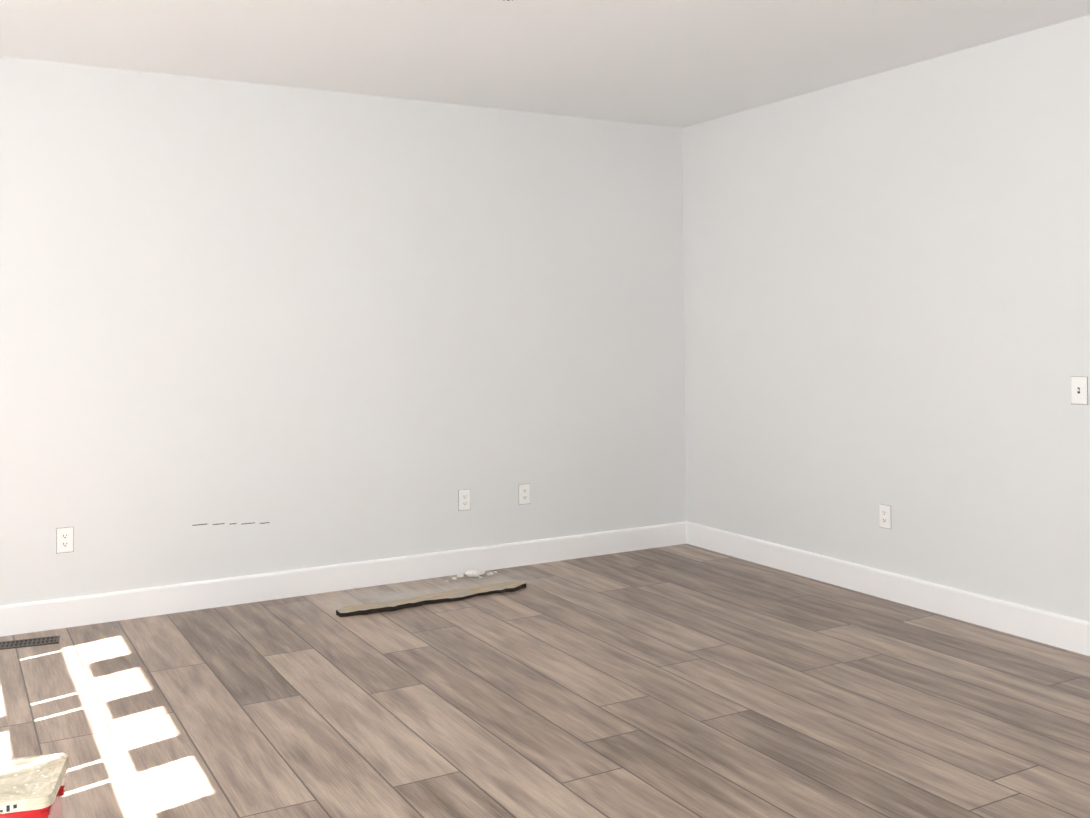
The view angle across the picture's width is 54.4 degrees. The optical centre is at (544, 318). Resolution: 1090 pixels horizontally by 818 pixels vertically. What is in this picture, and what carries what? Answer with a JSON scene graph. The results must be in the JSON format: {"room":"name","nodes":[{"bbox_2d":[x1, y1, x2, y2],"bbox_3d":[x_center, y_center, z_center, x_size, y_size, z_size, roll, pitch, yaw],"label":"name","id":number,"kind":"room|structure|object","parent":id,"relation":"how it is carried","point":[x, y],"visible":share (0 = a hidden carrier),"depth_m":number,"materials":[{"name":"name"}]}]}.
{"room":"empty room","nodes":[
{"label":"empty room","id":0,"kind":"room"},
{"bbox_2d":[0,56,686,605],"bbox_3d":[-1.717,0.123,5.475,6.218,2.700,0.120,0,-1,-30],"label":"wall","id":1,"kind":"structure","parent":0,"point":[316,328],"depth_m":5.68,"materials":[{"name":"paint"}]},
{"bbox_2d":[56,527,73,553],"bbox_3d":[-2.291,1.060,5.059,0.076,0.120,0.009,0,-1,-30],"label":"electrical outlet","id":2,"kind":"object","parent":1,"relation":"attached to","point":[64,539],"visible":1,"depth_m":5.06,"materials":[{"name":"white plastic"}]},
{"bbox_2d":[192,522,268,525],"bbox_3d":[-1.612,1.058,5.451,0.390,0.028,0.002,0,-1,-30],"label":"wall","id":3,"kind":"structure","parent":1,"relation":"attached to","point":[230,524],"depth_m":5.43,"materials":[{"name":"grey"}]},
{"bbox_2d":[0,521,686,636],"bbox_3d":[-1.671,1.402,5.403,5.978,0.140,0.016,0,-1,-30],"label":"baseboard","id":4,"kind":"structure","parent":1,"relation":"attached to","point":[38,616],"depth_m":5.64,"materials":[{"name":"white wood"}]},
{"bbox_2d":[458,489,470,510],"bbox_3d":[-0.462,1.047,6.101,0.076,0.120,0.009,0,-1,-30],"label":"electrical outlet","id":5,"kind":"object","parent":1,"relation":"attached to","point":[464,500],"visible":1,"depth_m":6.10,"materials":[{"name":"white plastic"}]},
{"bbox_2d":[519,483,529,504],"bbox_3d":[-0.121,1.046,6.295,0.076,0.120,0.009,0,-1,-30],"label":"electrical outlet","id":6,"kind":"object","parent":1,"relation":"attached to","point":[524,493],"visible":1,"depth_m":6.29,"materials":[{"name":"white plastic"}]},
{"bbox_2d":[0,544,1089,817],"bbox_3d":[0.110,1.472,2.279,6.218,0.100,7.445,0,-1,-30],"label":"floor","id":7,"kind":"structure","parent":0,"point":[684,680],"depth_m":3.94,"materials":[{"name":"brown wood"}]},
{"bbox_2d":[0,635,59,649],"bbox_3d":[-2.376,1.470,4.785,0.335,0.005,0.118,0,-1,-22],"label":"floor vent","id":8,"kind":"object","parent":7,"relation":"in","point":[57,639],"visible":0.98,"depth_m":4.80,"materials":[{"name":"grey metal"}]},
{"bbox_2d":[0,637,56,647],"bbox_3d":[-2.376,1.472,4.785,0.323,0.001,0.106,0,-1,-22],"label":"grille","id":9,"kind":"object","parent":8,"relation":"in","point":[28,643],"visible":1,"depth_m":4.80,"materials":[{"name":"black metal"}]},
{"bbox_2d":[0,753,68,817],"bbox_3d":[-1.338,1.271,2.525,0.354,0.335,0.282,0,-1,-16],"label":"pail","id":10,"kind":"object","parent":7,"relation":"on","point":[32,786],"visible":1,"depth_m":2.53,"materials":[{"name":"white plastic"}]},
{"bbox_2d":[336,581,525,616],"bbox_3d":[-0.565,1.449,5.485,1.060,0.025,0.141,0,-1,-32],"label":"scrap","id":11,"kind":"object","parent":7,"relation":"on","point":[436,598],"visible":1,"depth_m":5.45,"materials":[{"name":"beige wood"}]},
{"bbox_2d":[445,569,497,581],"bbox_3d":[-0.413,1.443,5.977,0.357,0.044,0.107,0,-1,-30],"label":"crumbs","id":12,"kind":"object","parent":7,"relation":"on","point":[472,573],"visible":0.98,"depth_m":5.98,"materials":[{"name":"white"}]},
{"bbox_2d":[0,0,1089,127],"bbox_3d":[0.081,-1.328,2.307,6.218,0.100,7.445,0,-1,-30],"label":"ceiling","id":13,"kind":"structure","parent":0,"point":[677,63],"depth_m":4.82,"materials":[{"name":"paint"}]},
{"bbox_2d":[682,15,1089,621],"bbox_3d":[2.744,0.060,3.802,0.120,2.700,7.445,0,-1,-30],"label":"wall","id":14,"kind":"structure","parent":0,"point":[886,287],"depth_m":5.30,"materials":[{"name":"paint"}]},
{"bbox_2d":[879,504,890,528],"bbox_3d":[1.743,1.018,5.436,0.009,0.120,0.076,0,-1,-30],"label":"electrical outlet","id":15,"kind":"object","parent":14,"relation":"attached to","point":[885,515],"visible":1,"depth_m":5.43,"materials":[{"name":"white plastic"}]},
{"bbox_2d":[686,521,1089,655],"bbox_3d":[2.698,1.341,3.756,0.016,0.140,7.205,0,-1,-30],"label":"baseboard","id":16,"kind":"structure","parent":14,"relation":"attached to","point":[1052,629],"depth_m":5.29,"materials":[{"name":"white wood"}]},
{"bbox_2d":[1071,376,1087,404],"bbox_3d":[2.265,0.308,4.503,0.022,0.120,0.076,0,-1,-30],"label":"light switch","id":17,"kind":"object","parent":14,"relation":"attached to","point":[1079,390],"visible":1,"depth_m":4.50,"materials":[{"name":"white plastic"}]}
]}

